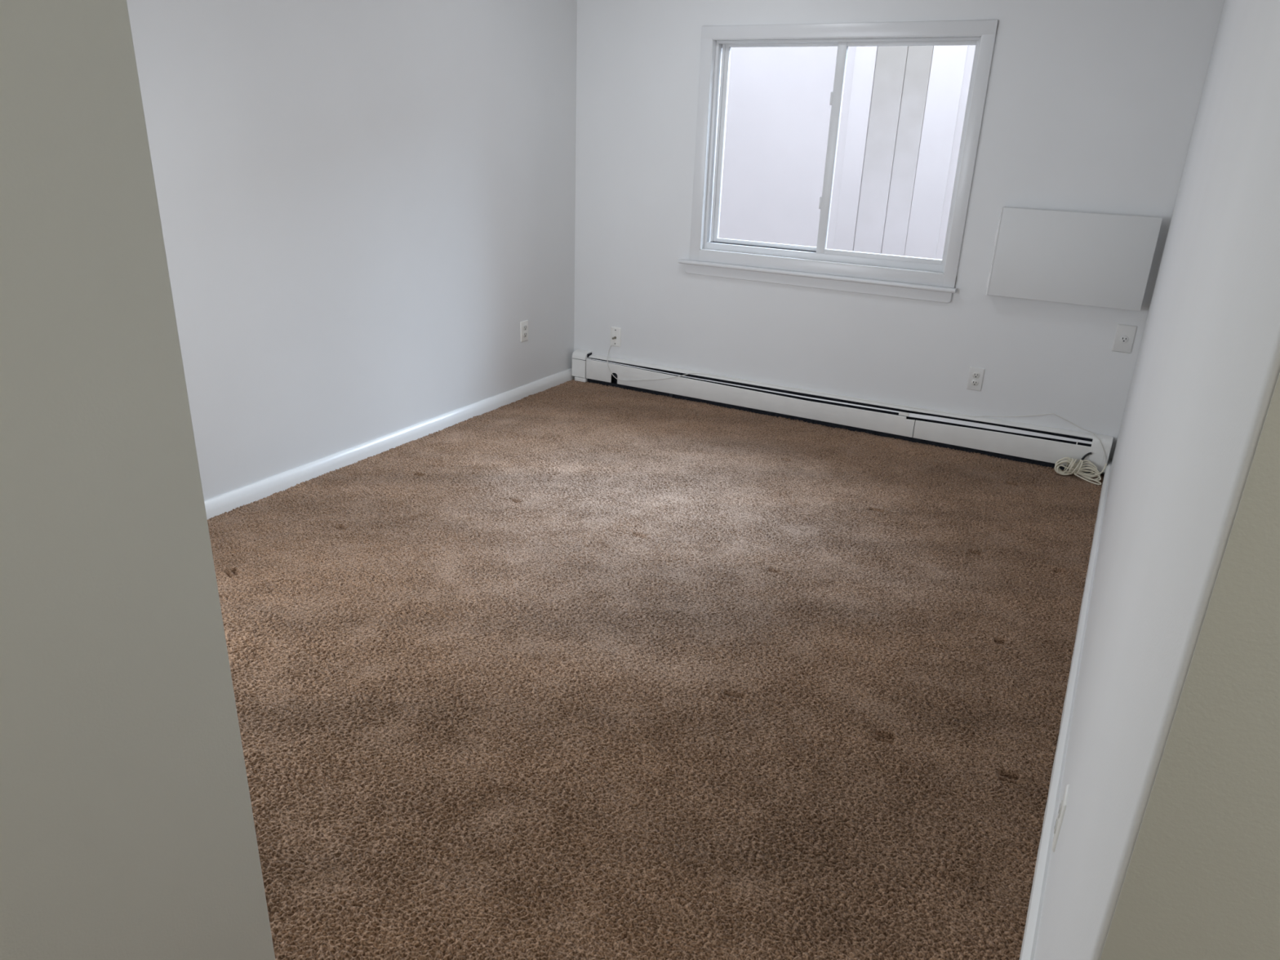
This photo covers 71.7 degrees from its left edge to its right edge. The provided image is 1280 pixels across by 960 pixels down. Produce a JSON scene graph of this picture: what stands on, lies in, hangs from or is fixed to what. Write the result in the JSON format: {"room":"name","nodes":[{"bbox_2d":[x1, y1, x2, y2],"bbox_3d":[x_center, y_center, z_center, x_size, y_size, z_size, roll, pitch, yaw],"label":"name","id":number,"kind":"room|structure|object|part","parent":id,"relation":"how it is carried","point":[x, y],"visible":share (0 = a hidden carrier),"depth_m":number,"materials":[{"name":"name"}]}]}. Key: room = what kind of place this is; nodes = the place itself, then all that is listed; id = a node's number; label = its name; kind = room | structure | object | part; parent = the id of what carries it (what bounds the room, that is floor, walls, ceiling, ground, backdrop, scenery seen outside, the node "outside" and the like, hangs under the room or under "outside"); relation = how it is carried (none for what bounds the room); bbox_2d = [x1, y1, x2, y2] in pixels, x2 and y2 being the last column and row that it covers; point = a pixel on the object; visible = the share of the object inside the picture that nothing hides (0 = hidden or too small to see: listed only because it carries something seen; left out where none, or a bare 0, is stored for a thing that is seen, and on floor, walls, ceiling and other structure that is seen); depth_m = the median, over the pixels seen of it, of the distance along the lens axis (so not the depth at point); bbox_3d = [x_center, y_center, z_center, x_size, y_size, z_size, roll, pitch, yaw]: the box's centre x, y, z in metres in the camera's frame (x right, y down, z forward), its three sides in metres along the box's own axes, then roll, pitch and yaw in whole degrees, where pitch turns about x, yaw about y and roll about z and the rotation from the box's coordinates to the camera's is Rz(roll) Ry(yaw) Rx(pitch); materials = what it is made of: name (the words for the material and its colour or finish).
{"room":"empty bedroom","nodes":[
{"label":"empty bedroom","id":0,"kind":"room"},
{"bbox_2d":[0,0,275,959],"bbox_3d":[-1.958,-0.134,0.693,2.029,2.550,2.050,13,24,26],"label":"wall","id":1,"kind":"structure","parent":0,"point":[127,830],"depth_m":1.07,"materials":[{"name":"paint"}]},
{"bbox_2d":[126,0,577,501],"bbox_3d":[-1.365,-1.216,3.523,0.140,2.550,3.870,13,24,26],"label":"wall","id":2,"kind":"structure","parent":0,"point":[364,206],"depth_m":3.74,"materials":[{"name":"paint"}]},
{"bbox_2d":[204,368,574,519],"bbox_3d":[-1.331,-0.085,3.931,0.030,0.073,3.850,13,24,26],"label":"baseboard","id":3,"kind":"structure","parent":2,"relation":"attached to","point":[215,506],"depth_m":4.06,"materials":[{"name":"white paint"}]},
{"bbox_2d":[520,320,528,342],"bbox_3d":[-0.646,-0.835,4.966,0.008,0.114,0.070,13,24,26],"label":"wall outlet","id":4,"kind":"object","parent":2,"relation":"attached to","point":[524,324],"visible":1,"depth_m":4.96,"materials":[{"name":"plastic"}]},
{"bbox_2d":[207,378,1103,959],"bbox_3d":[0.050,0.688,2.231,4.450,0.066,5.980,13,24,26],"label":"floor","id":5,"kind":"structure","parent":0,"point":[573,669],"depth_m":2.47,"materials":[{"name":"brown carpet"}]},
{"bbox_2d":[1054,452,1106,484],"bbox_3d":[2.051,-0.066,4.125,0.213,0.115,0.122,13,24,26],"label":"coiled cord","id":6,"kind":"object","parent":5,"relation":"on","point":[1077,469],"visible":1,"depth_m":4.13,"materials":[{"name":"white plastic"}]},
{"bbox_2d":[573,0,1224,474],"bbox_3d":[1.059,-1.486,4.452,3.457,2.550,0.160,13,24,26],"label":"wall","id":7,"kind":"structure","parent":0,"point":[1091,106],"depth_m":4.32,"materials":[{"name":"paint"}]},
{"bbox_2d":[610,326,621,346],"bbox_3d":[-0.153,-0.851,5.280,0.070,0.114,0.032,13,24,26],"label":"outlet","id":8,"kind":"object","parent":7,"relation":"attached to","point":[615,332],"visible":1,"depth_m":5.28,"materials":[{"name":"plastic"}]},
{"bbox_2d":[678,19,998,302],"bbox_3d":[0.928,-1.601,4.454,1.487,1.232,0.193,13,24,26],"label":"window","id":9,"kind":"structure","parent":7,"relation":"in","point":[928,279],"depth_m":4.44,"materials":[{"name":"white paint"}]},
{"bbox_3d":[0.699,-1.715,4.582,0.625,0.987,0.024,13,24,26],"label":"sash","id":10,"kind":"part","parent":9,"relation":"part of","materials":[{"name":"white plastic"}]},
{"bbox_3d":[1.225,-1.569,4.288,0.660,0.999,0.026,13,24,26],"label":"sash","id":11,"kind":"part","parent":9,"relation":"part of","materials":[{"name":"white plastic"}]},
{"bbox_2d":[572,349,1113,475],"bbox_3d":[0.896,-0.407,4.800,2.969,0.190,0.075,13,24,26],"label":"baseboard heater","id":12,"kind":"object","parent":7,"relation":"attached to","point":[1032,444],"visible":1,"depth_m":4.66,"materials":[{"name":"metal"}]},
{"bbox_3d":[0.536,-0.476,4.955,1.973,0.118,0.006,13,24,26],"label":"panel","id":13,"kind":"part","parent":12,"relation":"part of","materials":[{"name":"metal"}]},
{"bbox_2d":[588,354,1093,438],"bbox_3d":[0.914,-0.482,4.783,2.789,0.032,0.040,13,24,26],"label":"hood","id":14,"kind":"object","parent":12,"relation":"attached to","point":[980,422],"depth_m":4.64,"materials":[{"name":"white metal"}]},
{"bbox_3d":[0.917,-0.406,4.830,2.940,0.155,0.005,13,24,26],"label":"plate","id":15,"kind":"part","parent":12,"relation":"part of","materials":[{"name":"metal"}]},
{"bbox_2d":[607,345,1106,476],"bbox_3d":[0.983,-0.418,4.725,2.742,0.241,0.109,13,24,26],"label":"cable","id":16,"kind":"object","parent":12,"relation":"on","point":[611,345],"visible":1,"depth_m":4.61,"materials":[{"name":"white plastic"}]},
{"bbox_3d":[1.757,-0.186,4.345,0.810,0.110,0.006,13,24,26],"label":"panel","id":17,"kind":"part","parent":12,"relation":"part of","materials":[{"name":"metal"}]},
{"bbox_2d":[966,366,985,391],"bbox_3d":[1.654,-0.498,4.364,0.070,0.114,0.008,13,24,26],"label":"wall outlet","id":18,"kind":"object","parent":7,"relation":"attached to","point":[975,376],"visible":1,"depth_m":4.36,"materials":[{"name":"white plastic"}]},
{"bbox_2d":[971,379,978,386],"bbox_3d":[1.652,-0.479,4.369,0.034,0.028,0.003,13,24,26],"label":"receptacle","id":19,"kind":"object","parent":18,"relation":"attached to","point":[974,382],"depth_m":4.37,"materials":[{"name":"grey plastic"}]},
{"bbox_2d":[972,372,979,377],"bbox_3d":[1.653,-0.515,4.355,0.034,0.028,0.003,13,24,26],"label":"receptacle","id":20,"kind":"object","parent":18,"relation":"attached to","point":[975,375],"depth_m":4.35,"materials":[{"name":"grey plastic"}]},
{"bbox_2d":[985,206,1162,311],"bbox_3d":[1.931,-1.000,3.984,0.656,0.396,0.060,13,24,26],"label":"wall panel","id":21,"kind":"object","parent":7,"relation":"attached to","point":[1105,260],"visible":1,"depth_m":3.95,"materials":[{"name":"white paint"}]},
{"bbox_2d":[1111,324,1137,353],"bbox_3d":[2.187,-0.638,3.998,0.080,0.124,0.009,13,24,26],"label":"wall outlet","id":22,"kind":"object","parent":7,"relation":"attached to","point":[1125,335],"visible":1,"depth_m":4.00,"materials":[{"name":"white plastic"}]},
{"bbox_2d":[1120,335,1128,342],"bbox_3d":[2.186,-0.635,3.997,0.034,0.034,0.003,13,24,26],"label":"receptacle","id":23,"kind":"object","parent":22,"relation":"attached to","point":[1123,339],"depth_m":4.00,"materials":[{"name":"grey plastic"}]},
{"bbox_2d":[1034,0,1279,959],"bbox_3d":[1.407,-0.585,2.179,0.115,2.550,3.785,13,24,26],"label":"wall","id":24,"kind":"structure","parent":0,"point":[1206,374],"depth_m":1.13,"materials":[{"name":"paint"}]},
{"bbox_2d":[1052,784,1069,852],"bbox_3d":[0.818,0.658,1.726,0.008,0.114,0.070,13,24,26],"label":"wall outlet","id":25,"kind":"object","parent":24,"relation":"attached to","point":[1060,818],"visible":1,"depth_m":1.71,"materials":[{"name":"plastic"}]},
{"bbox_2d":[1053,816,1058,833],"bbox_3d":[0.816,0.675,1.734,0.003,0.028,0.034,13,24,26],"label":"receptacle","id":26,"kind":"object","parent":25,"relation":"attached to","point":[1056,824],"depth_m":1.72,"materials":[{"name":"grey plastic"}]},
{"bbox_2d":[1057,800,1062,817],"bbox_3d":[0.817,0.639,1.719,0.003,0.028,0.034,13,24,26],"label":"receptacle","id":27,"kind":"object","parent":25,"relation":"attached to","point":[1060,809],"depth_m":1.71,"materials":[{"name":"grey plastic"}]},
{"bbox_2d":[1019,459,1111,959],"bbox_3d":[1.306,0.514,2.642,0.022,0.085,3.776,13,24,26],"label":"baseboard","id":28,"kind":"structure","parent":24,"relation":"attached to","point":[1035,905],"depth_m":2.10,"materials":[{"name":"white paint"}]},
{"bbox_2d":[1255,898,1279,959],"bbox_3d":[1.119,0.113,0.363,1.275,2.550,0.099,13,24,26],"label":"wall","id":29,"kind":"structure","parent":0,"point":[1269,949],"depth_m":0.75,"materials":[{"name":"paint"}]},
{"bbox_2d":[1099,372,1279,959],"bbox_3d":[0.496,0.002,0.628,0.108,2.460,0.005,13,24,26],"label":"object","id":30,"kind":"structure","parent":29,"relation":"attached to","point":[1202,881],"depth_m":0.73,"materials":[{"name":"paint"}]},
{"label":"outside","id":31,"kind":"structure","parent":0,"visible":0},
{"bbox_3d":[1.723,-0.583,6.401,15.000,0.100,3.140,13,24,26],"label":"ground","id":32,"kind":"structure","parent":31,"visible":0},
{"bbox_2d":[718,44,975,259],"bbox_3d":[2.452,-2.424,6.994,15.000,3.050,0.150,13,24,26],"label":"wall","id":33,"kind":"structure","parent":32,"relation":"on","point":[779,111],"depth_m":7.47,"materials":[{"name":"paint"}]},
{"bbox_2d":[833,45,968,258],"bbox_3d":[2.042,-2.505,7.103,0.845,2.989,0.016,13,24,26],"label":"window pane","id":34,"kind":"object","parent":33,"relation":"attached to","point":[948,63],"visible":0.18,"depth_m":7.04,"materials":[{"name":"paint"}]}
]}

